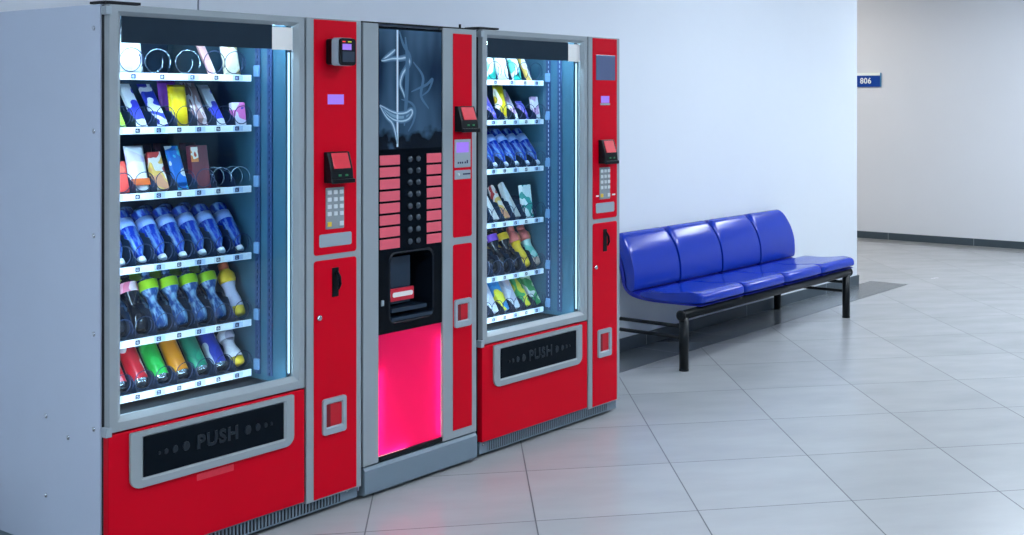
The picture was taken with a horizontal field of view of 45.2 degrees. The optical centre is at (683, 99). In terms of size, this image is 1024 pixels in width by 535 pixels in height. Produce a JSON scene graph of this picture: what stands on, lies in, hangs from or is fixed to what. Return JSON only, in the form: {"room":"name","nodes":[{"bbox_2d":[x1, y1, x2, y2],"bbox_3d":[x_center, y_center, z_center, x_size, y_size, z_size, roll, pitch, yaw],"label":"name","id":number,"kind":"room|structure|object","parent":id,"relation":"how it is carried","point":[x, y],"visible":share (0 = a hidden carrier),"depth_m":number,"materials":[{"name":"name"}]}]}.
{"room":"waiting area","nodes":[
{"label":"waiting area","id":0,"kind":"room"},
{"bbox_2d":[0,0,856,338],"bbox_3d":[-2.156,0.030,5.032,0.300,3.000,12.275,0,0,34],"label":"wall","id":1,"kind":"structure","parent":0,"point":[727,108],"depth_m":8.18,"materials":[{"name":"paint"}]},
{"bbox_2d":[619,275,858,351],"bbox_3d":[-2.022,1.491,4.949,0.015,0.078,12.288,0,0,34],"label":"baseboard","id":2,"kind":"structure","parent":1,"relation":"attached to","point":[637,340],"depth_m":8.37,"materials":[{"name":"tile"}]},
{"bbox_2d":[619,281,907,372],"bbox_3d":[-1.818,1.529,4.938,0.335,0.002,12.500,0,0,34],"label":"trim","id":3,"kind":"structure","parent":1,"relation":"attached to","point":[629,359],"depth_m":8.18,"materials":[{"name":"tile"}]},
{"bbox_2d":[248,241,1023,534],"bbox_3d":[-0.837,1.580,6.084,13.750,0.100,15.500,0,0,34],"label":"floor","id":4,"kind":"structure","parent":0,"point":[903,414],"depth_m":5.45,"materials":[{"name":"grey tile"}]},
{"bbox_2d":[0,0,360,534],"bbox_3d":[-1.808,0.610,4.388,0.892,1.840,1.016,0,0,34],"label":"vending machine","id":5,"kind":"object","parent":4,"relation":"on","point":[273,438],"visible":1,"depth_m":4.13,"materials":[{"name":"paint"}]},
{"bbox_2d":[120,240,124,266],"bbox_3d":[-1.956,0.472,4.109,0.179,0.184,0.066,0,0,35],"label":"water bottle","id":6,"kind":"object","parent":5,"relation":"on","point":[122,262],"visible":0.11,"depth_m":4.07,"materials":[{"name":"blue plastic"}]},
{"bbox_2d":[120,113,125,126],"bbox_3d":[-1.939,0.025,4.098,0.105,0.135,0.046,0,0,34],"label":"bar","id":7,"kind":"object","parent":5,"relation":"on","point":[122,122],"visible":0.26,"depth_m":4.08,"materials":[{"name":"green plastic"}]},
{"bbox_2d":[120,314,126,336],"bbox_3d":[-1.940,0.705,4.099,0.130,0.204,0.070,0,0,37],"label":"drink bottle","id":8,"kind":"object","parent":5,"relation":"on","point":[123,326],"visible":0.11,"depth_m":4.07,"materials":[{"name":"black plastic"}]},
{"bbox_2d":[120,366,126,390],"bbox_3d":[-1.942,0.914,4.101,0.133,0.149,0.058,0,0,34],"label":"drink can","id":9,"kind":"object","parent":5,"relation":"on","point":[123,382],"visible":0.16,"depth_m":4.08,"materials":[{"name":"metal"}]},
{"bbox_2d":[120,279,126,310],"bbox_3d":[-1.979,0.691,4.219,0.130,0.204,0.070,0,0,37],"label":"drink bottle","id":10,"kind":"object","parent":5,"relation":"on","point":[122,304],"visible":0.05,"depth_m":4.20,"materials":[{"name":"blue plastic"}]},
{"bbox_2d":[120,161,129,193],"bbox_3d":[-1.912,0.264,4.079,0.050,0.110,0.066,0,0,34],"label":"snack box","id":11,"kind":"object","parent":5,"relation":"on","point":[124,185],"visible":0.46,"depth_m":4.09,"materials":[{"name":"red cardboard"}]},
{"bbox_2d":[120,206,133,215],"bbox_3d":[-1.950,0.472,4.291,0.179,0.184,0.066,0,0,35],"label":"water bottle","id":12,"kind":"object","parent":5,"relation":"on","point":[130,210],"visible":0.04,"depth_m":4.31,"materials":[{"name":"blue plastic"}]},
{"bbox_2d":[120,34,142,72],"bbox_3d":[-1.899,-0.154,4.112,0.050,0.133,0.120,0,0,34],"label":"snack bag","id":13,"kind":"object","parent":5,"relation":"on","point":[130,58],"visible":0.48,"depth_m":4.11,"materials":[{"name":"white plastic"}]},
{"bbox_2d":[120,209,146,264],"bbox_3d":[-1.913,0.472,4.172,0.179,0.184,0.066,0,0,35],"label":"water bottle","id":14,"kind":"object","parent":5,"relation":"on","point":[128,228],"visible":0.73,"depth_m":4.15,"materials":[{"name":"blue plastic"}]},
{"bbox_2d":[120,84,146,126],"bbox_3d":[-1.900,0.019,4.164,0.115,0.146,0.048,0,0,34],"label":"bar","id":15,"kind":"object","parent":5,"relation":"on","point":[127,95],"visible":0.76,"depth_m":4.16,"materials":[{"name":"white plastic"}]},
{"bbox_2d":[120,274,147,334],"bbox_3d":[-1.896,0.705,4.163,0.130,0.204,0.070,0,0,37],"label":"drink bottle","id":16,"kind":"object","parent":5,"relation":"on","point":[129,289],"visible":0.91,"depth_m":4.15,"materials":[{"name":"black plastic"}]},
{"bbox_2d":[120,347,147,387],"bbox_3d":[-1.898,0.914,4.165,0.133,0.149,0.058,0,0,34],"label":"drink can","id":17,"kind":"object","parent":5,"relation":"on","point":[131,362],"visible":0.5,"depth_m":4.14,"materials":[{"name":"metal"}]},
{"bbox_2d":[123,146,150,192],"bbox_3d":[-1.875,0.238,4.147,0.058,0.159,0.071,0,0,34],"label":"snack bag","id":18,"kind":"object","parent":5,"relation":"on","point":[134,155],"visible":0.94,"depth_m":4.14,"materials":[{"name":"white plastic"}]},
{"bbox_2d":[129,273,147,307],"bbox_3d":[-1.935,0.691,4.283,0.130,0.204,0.070,0,0,37],"label":"drink bottle","id":19,"kind":"object","parent":5,"relation":"on","point":[136,277],"visible":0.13,"depth_m":4.27,"materials":[{"name":"plastic"}]},
{"bbox_2d":[134,143,151,175],"bbox_3d":[-1.899,0.237,4.256,0.038,0.163,0.066,0,0,34],"label":"snack bag","id":20,"kind":"object","parent":5,"relation":"on","point":[146,147],"visible":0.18,"depth_m":4.26,"materials":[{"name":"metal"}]},
{"bbox_2d":[137,205,153,212],"bbox_3d":[-1.907,0.472,4.355,0.179,0.184,0.066,0,0,35],"label":"water bottle","id":21,"kind":"object","parent":5,"relation":"on","point":[150,208],"visible":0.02,"depth_m":4.37,"materials":[{"name":"blue plastic"}]},
{"bbox_2d":[131,208,166,261],"bbox_3d":[-1.869,0.472,4.236,0.179,0.184,0.066,0,0,35],"label":"water bottle","id":22,"kind":"object","parent":5,"relation":"on","point":[142,218],"visible":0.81,"depth_m":4.22,"materials":[{"name":"blue plastic"}]},
{"bbox_2d":[136,84,168,125],"bbox_3d":[-1.857,0.019,4.228,0.115,0.146,0.052,0,0,34],"label":"bar","id":23,"kind":"object","parent":5,"relation":"on","point":[146,91],"visible":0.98,"depth_m":4.22,"materials":[{"name":"plastic"}]},
{"bbox_2d":[138,272,168,330],"bbox_3d":[-1.853,0.705,4.226,0.130,0.204,0.070,0,0,37],"label":"drink bottle","id":24,"kind":"object","parent":5,"relation":"on","point":[148,286],"visible":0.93,"depth_m":4.21,"materials":[{"name":"blue plastic"}]},
{"bbox_2d":[138,343,168,383],"bbox_3d":[-1.855,0.914,4.229,0.133,0.149,0.058,0,0,34],"label":"drink can","id":25,"kind":"object","parent":5,"relation":"on","point":[151,356],"visible":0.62,"depth_m":4.21,"materials":[{"name":"metal"}]},
{"bbox_2d":[144,152,168,191],"bbox_3d":[-1.836,0.251,4.214,0.076,0.136,0.050,0,0,34],"label":"snack box","id":26,"kind":"object","parent":5,"relation":"on","point":[154,162],"visible":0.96,"depth_m":4.21,"materials":[{"name":"cardboard"}]},
{"bbox_2d":[150,270,168,304],"bbox_3d":[-1.892,0.691,4.346,0.130,0.204,0.070,0,0,37],"label":"drink bottle","id":27,"kind":"object","parent":5,"relation":"on","point":[156,274],"visible":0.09,"depth_m":4.34,"materials":[{"name":"plastic"}]},
{"bbox_2d":[153,143,170,174],"bbox_3d":[-1.859,0.237,4.323,0.038,0.163,0.066,0,0,34],"label":"snack bag","id":28,"kind":"object","parent":5,"relation":"on","point":[158,147],"visible":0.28,"depth_m":4.32,"materials":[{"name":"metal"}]},
{"bbox_2d":[158,203,172,211],"bbox_3d":[-1.863,0.472,4.418,0.179,0.184,0.066,0,0,35],"label":"water bottle","id":29,"kind":"object","parent":5,"relation":"on","point":[167,205],"visible":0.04,"depth_m":4.44,"materials":[{"name":"blue plastic"}]},
{"bbox_2d":[157,81,174,110],"bbox_3d":[-1.837,0.015,4.307,0.041,0.162,0.070,0,0,34],"label":"snack bag","id":30,"kind":"object","parent":5,"relation":"on","point":[161,85],"visible":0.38,"depth_m":4.29,"materials":[{"name":"purple plastic"}]},
{"bbox_2d":[151,206,186,259],"bbox_3d":[-1.826,0.472,4.299,0.179,0.184,0.066,0,0,35],"label":"water bottle","id":31,"kind":"object","parent":5,"relation":"on","point":[162,216],"visible":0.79,"depth_m":4.28,"materials":[{"name":"blue plastic"}]},
{"bbox_2d":[158,269,188,326],"bbox_3d":[-1.809,0.705,4.290,0.130,0.204,0.070,0,0,37],"label":"drink bottle","id":32,"kind":"object","parent":5,"relation":"on","point":[168,283],"visible":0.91,"depth_m":4.28,"materials":[{"name":"blue plastic"}]},
{"bbox_2d":[159,339,188,378],"bbox_3d":[-1.811,0.914,4.292,0.133,0.149,0.058,0,0,34],"label":"drink can","id":33,"kind":"object","parent":5,"relation":"on","point":[170,350],"visible":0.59,"depth_m":4.27,"materials":[{"name":"metal"}]},
{"bbox_2d":[164,146,188,189],"bbox_3d":[-1.796,0.241,4.279,0.068,0.151,0.054,0,0,34],"label":"bar","id":34,"kind":"object","parent":5,"relation":"on","point":[172,153],"visible":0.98,"depth_m":4.27,"materials":[{"name":"blue plastic"}]},
{"bbox_2d":[167,85,188,125],"bbox_3d":[-1.788,0.022,4.274,0.048,0.148,0.070,0,0,34],"label":"snack bag","id":35,"kind":"object","parent":5,"relation":"on","point":[176,93],"visible":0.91,"depth_m":4.26,"materials":[{"name":"yellow plastic"}]},
{"bbox_2d":[169,268,187,301],"bbox_3d":[-1.848,0.691,4.410,0.130,0.204,0.070,0,0,37],"label":"drink bottle","id":36,"kind":"object","parent":5,"relation":"on","point":[176,271],"visible":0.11,"depth_m":4.40,"materials":[{"name":"plastic"}]},
{"bbox_2d":[120,252,240,267],"bbox_3d":[-1.935,0.570,4.294,0.388,0.007,0.637,0,0,34],"label":"shelf","id":37,"kind":"object","parent":5,"relation":"attached to","point":[192,259],"depth_m":4.24,"materials":[{"name":"metal"}]},
{"bbox_2d":[120,368,245,395],"bbox_3d":[-1.935,0.998,4.294,0.388,0.007,0.637,0,0,34],"label":"shelf","id":38,"kind":"object","parent":5,"relation":"attached to","point":[209,377],"depth_m":4.24,"materials":[{"name":"metal"}]},
{"bbox_2d":[120,318,245,340],"bbox_3d":[-1.935,0.815,4.294,0.388,0.007,0.637,0,0,34],"label":"shelf","id":39,"kind":"object","parent":5,"relation":"attached to","point":[209,326],"depth_m":4.25,"materials":[{"name":"metal"}]},
{"bbox_2d":[176,202,191,209],"bbox_3d":[-1.820,0.472,4.482,0.179,0.184,0.066,0,0,35],"label":"water bottle","id":40,"kind":"object","parent":5,"relation":"on","point":[189,205],"visible":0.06,"depth_m":4.50,"materials":[{"name":"blue plastic"}]},
{"bbox_2d":[179,142,194,172],"bbox_3d":[-1.787,0.237,4.366,0.038,0.163,0.066,0,0,34],"label":"snack bag","id":41,"kind":"object","parent":5,"relation":"on","point":[182,146],"visible":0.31,"depth_m":4.35,"materials":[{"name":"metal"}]},
{"bbox_2d":[171,204,206,256],"bbox_3d":[-1.782,0.472,4.363,0.179,0.184,0.066,0,0,35],"label":"water bottle","id":42,"kind":"object","parent":5,"relation":"on","point":[182,215],"visible":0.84,"depth_m":4.35,"materials":[{"name":"blue plastic"}]},
{"bbox_2d":[178,267,207,323],"bbox_3d":[-1.766,0.705,4.353,0.130,0.204,0.070,0,0,37],"label":"drink bottle","id":43,"kind":"object","parent":5,"relation":"on","point":[188,280],"visible":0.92,"depth_m":4.34,"materials":[{"name":"blue plastic"}]},
{"bbox_2d":[178,336,207,374],"bbox_3d":[-1.768,0.914,4.356,0.133,0.149,0.058,0,0,34],"label":"drink can","id":44,"kind":"object","parent":5,"relation":"on","point":[190,347],"visible":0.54,"depth_m":4.33,"materials":[{"name":"metal"}]},
{"bbox_2d":[180,83,207,124],"bbox_3d":[-1.761,0.016,4.349,0.088,0.152,0.058,0,0,34],"label":"bar","id":45,"kind":"object","parent":5,"relation":"on","point":[192,97],"visible":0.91,"depth_m":4.34,"materials":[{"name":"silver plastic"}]},
{"bbox_2d":[181,266,206,298],"bbox_3d":[-1.805,0.691,4.473,0.130,0.204,0.070,0,0,37],"label":"drink bottle","id":46,"kind":"object","parent":5,"relation":"on","point":[195,269],"visible":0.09,"depth_m":4.46,"materials":[{"name":"green plastic"}]},
{"bbox_2d":[186,145,210,188],"bbox_3d":[-1.739,0.242,4.334,0.052,0.156,0.070,0,0,34],"label":"snack box","id":47,"kind":"object","parent":5,"relation":"on","point":[197,155],"visible":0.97,"depth_m":4.32,"materials":[{"name":"brown cardboard"}]},
{"bbox_2d":[190,147,198,161],"bbox_3d":[-1.746,0.196,4.314,0.002,0.053,0.028,-12,-7,34],"label":"picture","id":48,"kind":"object","parent":47,"relation":"attached to","point":[194,151],"depth_m":4.31},
{"bbox_2d":[196,46,215,73],"bbox_3d":[-1.735,-0.147,4.390,0.081,0.115,0.035,0,0,34],"label":"bar","id":49,"kind":"object","parent":5,"relation":"on","point":[202,51],"visible":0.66,"depth_m":4.38,"materials":[{"name":"pink plastic"}]},
{"bbox_2d":[190,203,225,254],"bbox_3d":[-1.739,0.472,4.426,0.179,0.184,0.066,0,0,35],"label":"water bottle","id":50,"kind":"object","parent":5,"relation":"on","point":[203,217],"visible":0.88,"depth_m":4.41,"materials":[{"name":"blue plastic"}]},
{"bbox_2d":[197,85,225,124],"bbox_3d":[-1.726,0.019,4.418,0.115,0.146,0.046,0,0,34],"label":"bar","id":51,"kind":"object","parent":5,"relation":"on","point":[204,90],"visible":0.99,"depth_m":4.41,"materials":[{"name":"white plastic"}]},
{"bbox_2d":[197,264,226,319],"bbox_3d":[-1.722,0.705,4.417,0.130,0.204,0.070,0,0,37],"label":"drink bottle","id":52,"kind":"object","parent":5,"relation":"on","point":[207,278],"visible":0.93,"depth_m":4.40,"materials":[{"name":"blue plastic"}]},
{"bbox_2d":[197,332,226,370],"bbox_3d":[-1.724,0.914,4.419,0.133,0.149,0.058,0,0,34],"label":"drink can","id":53,"kind":"object","parent":5,"relation":"on","point":[210,346],"visible":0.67,"depth_m":4.40,"materials":[{"name":"metal"}]},
{"bbox_2d":[209,201,243,252],"bbox_3d":[-1.695,0.472,4.490,0.179,0.184,0.066,0,0,35],"label":"water bottle","id":54,"kind":"object","parent":5,"relation":"on","point":[220,212],"visible":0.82,"depth_m":4.47,"materials":[{"name":"blue plastic"}]},
{"bbox_2d":[220,47,240,74],"bbox_3d":[-1.671,-0.152,4.452,0.049,0.126,0.072,0,0,34],"label":"snack bag","id":55,"kind":"object","parent":5,"relation":"on","point":[232,61],"visible":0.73,"depth_m":4.44,"materials":[{"name":"white plastic"}]},
{"bbox_2d":[217,262,244,317],"bbox_3d":[-1.678,0.706,4.478,0.131,0.204,0.062,0,0,34],"label":"juice bottle","id":56,"kind":"object","parent":5,"relation":"on","point":[226,277],"visible":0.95,"depth_m":4.46,"materials":[{"name":"white plastic"}]},
{"bbox_2d":[217,329,244,367],"bbox_3d":[-1.680,0.911,4.475,0.130,0.161,0.062,0,0,34],"label":"juice bottle","id":57,"kind":"object","parent":5,"relation":"on","point":[225,338],"visible":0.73,"depth_m":4.46,"materials":[{"name":"white plastic"}]},
{"bbox_2d":[229,102,245,124],"bbox_3d":[-1.643,0.054,4.455,0.031,0.086,0.056,0,0,34],"label":"snack box","id":58,"kind":"object","parent":5,"relation":"on","point":[240,115],"visible":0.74,"depth_m":4.45,"materials":[{"name":"cardboard"}]},
{"bbox_2d":[206,492,341,534],"bbox_3d":[-1.534,1.489,4.189,0.004,0.049,0.871,0,0,34],"label":"vent grille","id":59,"kind":"object","parent":5,"relation":"attached to","point":[249,524],"depth_m":4.31,"materials":[{"name":"grey metal"}]},
{"bbox_2d":[357,21,479,496],"bbox_3d":[-1.351,0.606,5.074,0.832,1.848,0.616,0,0,34],"label":"coffee machine","id":60,"kind":"object","parent":4,"relation":"on","point":[419,121],"visible":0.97,"depth_m":4.85,"materials":[{"name":"paint"}]},
{"bbox_2d":[379,28,440,149],"bbox_3d":[-1.088,-0.040,4.822,0.001,0.470,0.331,0,0,34],"label":"picture","id":61,"kind":"object","parent":60,"relation":"attached to","point":[409,58],"depth_m":4.81},
{"bbox_2d":[389,248,433,323],"bbox_3d":[-1.144,0.740,4.866,0.151,0.282,0.242,0,0,34],"label":"dispenser","id":62,"kind":"object","parent":60,"relation":"on","point":[411,270],"depth_m":4.87,"materials":[{"name":"plastic"}]},
{"bbox_2d":[391,309,432,321],"bbox_3d":[-1.131,0.864,4.857,0.120,0.014,0.218,0,0,34],"label":"drip tray","id":63,"kind":"object","parent":60,"relation":"on","point":[408,315],"depth_m":4.85,"materials":[{"name":"black plastic"}]},
{"bbox_2d":[465,27,618,454],"bbox_3d":[-0.899,0.610,5.753,0.852,1.840,0.970,0,0,34],"label":"vending machine","id":64,"kind":"object","parent":4,"relation":"on","point":[553,363],"visible":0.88,"depth_m":5.72,"materials":[{"name":"paint"}]},
{"bbox_2d":[487,58,496,79],"bbox_3d":[-0.903,-0.152,5.576,0.049,0.126,0.080,0,0,34],"label":"snack bag","id":65,"kind":"object","parent":64,"relation":"on","point":[491,70],"visible":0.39,"depth_m":5.57,"materials":[{"name":"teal plastic"}]},
{"bbox_2d":[487,97,496,118],"bbox_3d":[-0.910,0.029,5.589,0.085,0.125,0.052,0,0,34],"label":"bar","id":66,"kind":"object","parent":64,"relation":"on","point":[488,101],"visible":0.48,"depth_m":5.58,"materials":[{"name":"purple plastic"}]},
{"bbox_2d":[487,285,497,313],"bbox_3d":[-0.911,0.918,5.589,0.106,0.145,0.050,0,0,34],"label":"carton","id":67,"kind":"object","parent":64,"relation":"on","point":[490,299],"visible":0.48,"depth_m":5.58,"materials":[{"name":"white cardboard"}]},
{"bbox_2d":[487,240,497,272],"bbox_3d":[-0.919,0.706,5.596,0.134,0.202,0.070,0,0,37],"label":"drink bottle","id":68,"kind":"object","parent":64,"relation":"on","point":[491,260],"visible":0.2,"depth_m":5.56,"materials":[{"name":"black plastic"}]},
{"bbox_2d":[487,143,497,168],"bbox_3d":[-0.933,0.227,5.604,0.179,0.184,0.066,0,0,35],"label":"water bottle","id":69,"kind":"object","parent":64,"relation":"on","point":[489,150],"visible":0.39,"depth_m":5.57,"materials":[{"name":"blue plastic"}]},
{"bbox_2d":[487,197,498,220],"bbox_3d":[-0.904,0.501,5.585,0.084,0.126,0.062,0,0,34],"label":"pack","id":70,"kind":"object","parent":64,"relation":"on","point":[494,215],"visible":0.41,"depth_m":5.58},
{"bbox_2d":[487,229,508,270],"bbox_3d":[-0.877,0.706,5.657,0.134,0.202,0.070,0,0,37],"label":"drink bottle","id":71,"kind":"object","parent":64,"relation":"on","point":[492,237],"visible":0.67,"depth_m":5.64,"materials":[{"name":"black plastic"}]},
{"bbox_2d":[487,281,508,311],"bbox_3d":[-0.869,0.918,5.650,0.106,0.145,0.050,0,0,34],"label":"carton","id":72,"kind":"object","parent":64,"relation":"on","point":[494,287],"visible":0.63,"depth_m":5.64,"materials":[{"name":"blue cardboard"}]},
{"bbox_2d":[487,129,508,167],"bbox_3d":[-0.892,0.227,5.665,0.179,0.184,0.066,0,0,35],"label":"water bottle","id":73,"kind":"object","parent":64,"relation":"on","point":[492,142],"visible":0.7,"depth_m":5.64,"materials":[{"name":"blue plastic"}]},
{"bbox_2d":[488,185,509,218],"bbox_3d":[-0.874,0.482,5.653,0.110,0.163,0.065,0,0,34],"label":"pack","id":74,"kind":"object","parent":64,"relation":"on","point":[493,193],"visible":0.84,"depth_m":5.65},
{"bbox_2d":[492,85,507,119],"bbox_3d":[-0.859,0.014,5.643,0.051,0.161,0.069,0,0,34],"label":"snack bag","id":75,"kind":"object","parent":64,"relation":"on","point":[498,94],"visible":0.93,"depth_m":5.63,"materials":[{"name":"yellow plastic"}]},
{"bbox_2d":[494,58,508,79],"bbox_3d":[-0.854,-0.152,5.647,0.049,0.126,0.076,0,0,34],"label":"snack bag","id":76,"kind":"object","parent":64,"relation":"on","point":[501,61],"visible":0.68,"depth_m":5.63,"materials":[{"name":"white plastic"}]},
{"bbox_2d":[491,128,518,166],"bbox_3d":[-0.850,0.227,5.726,0.179,0.184,0.066,0,0,35],"label":"water bottle","id":77,"kind":"object","parent":64,"relation":"on","point":[500,137],"visible":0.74,"depth_m":5.70,"materials":[{"name":"blue plastic"}]},
{"bbox_2d":[496,227,518,268],"bbox_3d":[-0.836,0.706,5.718,0.134,0.202,0.070,0,0,37],"label":"drink bottle","id":78,"kind":"object","parent":64,"relation":"on","point":[503,236],"visible":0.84,"depth_m":5.70,"materials":[{"name":"plastic"}]},
{"bbox_2d":[498,280,519,308],"bbox_3d":[-0.828,0.918,5.711,0.106,0.145,0.050,0,0,34],"label":"carton","id":79,"kind":"object","parent":64,"relation":"on","point":[505,285],"visible":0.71,"depth_m":5.70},
{"bbox_2d":[498,182,520,218],"bbox_3d":[-0.834,0.478,5.715,0.115,0.172,0.065,0,0,34],"label":"pack","id":80,"kind":"object","parent":64,"relation":"on","point":[504,193],"visible":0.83,"depth_m":5.71},
{"bbox_2d":[487,307,531,317],"bbox_3d":[-1.008,0.998,5.651,0.388,0.007,0.600,0,0,34],"label":"shelf","id":81,"kind":"object","parent":64,"relation":"attached to","point":[512,312],"depth_m":5.62,"materials":[{"name":"metal"}]},
{"bbox_2d":[503,89,517,118],"bbox_3d":[-0.828,0.022,5.711,0.088,0.140,0.046,0,0,34],"label":"bar","id":82,"kind":"object","parent":64,"relation":"on","point":[507,98],"visible":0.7,"depth_m":5.71,"materials":[{"name":"white plastic"}]},
{"bbox_2d":[487,269,533,277],"bbox_3d":[-1.008,0.815,5.651,0.388,0.007,0.600,0,0,34],"label":"shelf","id":83,"kind":"object","parent":64,"relation":"attached to","point":[509,273],"depth_m":5.62,"materials":[{"name":"metal"}]},
{"bbox_2d":[506,58,521,79],"bbox_3d":[-0.806,-0.151,5.729,0.053,0.122,0.070,0,0,34],"label":"snack bag","id":84,"kind":"object","parent":64,"relation":"on","point":[511,65],"visible":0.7,"depth_m":5.71,"materials":[{"name":"teal plastic"}]},
{"bbox_2d":[501,128,529,166],"bbox_3d":[-0.809,0.227,5.787,0.179,0.184,0.066,0,0,35],"label":"water bottle","id":85,"kind":"object","parent":64,"relation":"on","point":[514,142],"visible":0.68,"depth_m":5.77,"materials":[{"name":"blue plastic"}]},
{"bbox_2d":[506,226,529,266],"bbox_3d":[-0.794,0.707,5.777,0.137,0.202,0.062,0,0,34],"label":"juice bottle","id":86,"kind":"object","parent":64,"relation":"on","point":[514,241],"visible":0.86,"depth_m":5.76,"materials":[{"name":"yellow plastic"}]},
{"bbox_2d":[508,278,529,306],"bbox_3d":[-0.786,0.918,5.771,0.106,0.145,0.050,0,0,34],"label":"carton","id":87,"kind":"object","parent":64,"relation":"on","point":[516,284],"visible":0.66,"depth_m":5.76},
{"bbox_2d":[515,101,528,118],"bbox_3d":[-0.772,0.050,5.762,0.054,0.085,0.046,0,0,34],"label":"bar","id":88,"kind":"object","parent":64,"relation":"on","point":[516,102],"visible":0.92,"depth_m":5.76,"materials":[{"name":"plastic"}]},
{"bbox_2d":[518,59,531,79],"bbox_3d":[-0.767,-0.156,5.801,0.071,0.133,0.040,0,0,34],"label":"bar","id":89,"kind":"object","parent":64,"relation":"on","point":[523,66],"visible":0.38,"depth_m":5.79,"materials":[{"name":"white plastic"}]},
{"bbox_2d":[518,184,533,217],"bbox_3d":[-0.752,0.485,5.755,0.051,0.160,0.056,0,0,34],"label":"snack box","id":90,"kind":"object","parent":64,"relation":"on","point":[525,197],"visible":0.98,"depth_m":5.74,"materials":[{"name":"white cardboard"}]},
{"bbox_2d":[512,127,539,165],"bbox_3d":[-0.767,0.227,5.847,0.179,0.184,0.066,0,0,35],"label":"water bottle","id":91,"kind":"object","parent":64,"relation":"on","point":[522,138],"visible":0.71,"depth_m":5.83,"materials":[{"name":"blue plastic"}]},
{"bbox_2d":[517,225,539,265],"bbox_3d":[-0.752,0.707,5.837,0.137,0.202,0.062,0,0,34],"label":"juice bottle","id":92,"kind":"object","parent":64,"relation":"on","point":[525,238],"visible":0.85,"depth_m":5.82,"materials":[{"name":"teal plastic"}]},
{"bbox_2d":[519,276,540,304],"bbox_3d":[-0.745,0.918,5.832,0.106,0.145,0.050,0,0,34],"label":"carton","id":93,"kind":"object","parent":64,"relation":"on","point":[527,284],"visible":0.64,"depth_m":5.82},
{"bbox_2d":[529,97,539,118],"bbox_3d":[-0.718,0.042,5.814,0.036,0.110,0.046,0,0,34],"label":"snack box","id":94,"kind":"object","parent":64,"relation":"on","point":[533,100],"visible":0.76,"depth_m":5.80,"materials":[{"name":"white cardboard"}]},
{"bbox_2d":[487,403,607,451],"bbox_3d":[-0.608,1.489,5.543,0.004,0.049,0.832,0,0,34],"label":"vent grille","id":95,"kind":"object","parent":64,"relation":"attached to","point":[527,430],"depth_m":5.49,"materials":[{"name":"grey metal"}]},
{"bbox_2d":[619,209,853,371],"bbox_3d":[0.349,1.165,7.820,0.660,0.730,2.107,0,0,34],"label":"bench","id":96,"kind":"object","parent":4,"relation":"on","point":[712,265],"visible":0.97,"depth_m":7.66,"materials":[{"name":"blue plastic"}]},
{"bbox_2d":[640,281,743,303],"bbox_3d":[0.058,1.140,7.208,0.449,0.068,0.471,0,0,34],"label":"seat cushion","id":97,"kind":"object","parent":96,"relation":"on","point":[690,292],"depth_m":7.09,"materials":[{"name":"blue plastic"}]},
{"bbox_2d":[692,272,784,292],"bbox_3d":[0.335,1.140,7.614,0.449,0.068,0.471,0,0,34],"label":"seat cushion","id":98,"kind":"object","parent":96,"relation":"on","point":[767,282],"depth_m":7.55,"materials":[{"name":"blue plastic"}]},
{"bbox_2d":[733,263,820,281],"bbox_3d":[0.613,1.140,8.019,0.449,0.068,0.471,0,0,34],"label":"seat cushion","id":99,"kind":"object","parent":96,"relation":"on","point":[791,272],"depth_m":7.96,"materials":[{"name":"blue plastic"}]},
{"bbox_2d":[774,256,853,272],"bbox_3d":[0.890,1.140,8.424,0.449,0.068,0.471,0,0,34],"label":"seat cushion","id":100,"kind":"object","parent":96,"relation":"on","point":[839,264],"depth_m":8.35,"materials":[{"name":"blue plastic"}]},
{"bbox_2d":[857,0,1023,241],"bbox_3d":[3.494,0.030,12.420,13.750,3.000,0.150,0,0,34],"label":"wall","id":101,"kind":"structure","parent":0,"point":[940,142],"depth_m":12.85,"materials":[{"name":"paint"}]},
{"bbox_2d":[857,73,880,86],"bbox_3d":[2.020,-0.216,13.326,0.332,0.154,0.016,0,0,34],"label":"room sign","id":102,"kind":"object","parent":101,"relation":"attached to","point":[863,79],"visible":0.92,"depth_m":13.31,"materials":[{"name":"blue plastic"}]},
{"bbox_2d":[857,231,1023,252],"bbox_3d":[3.427,1.491,12.366,13.500,0.078,0.015,0,0,34],"label":"baseboard","id":103,"kind":"structure","parent":101,"relation":"attached to","point":[860,234],"depth_m":12.83,"materials":[{"name":"tile"}]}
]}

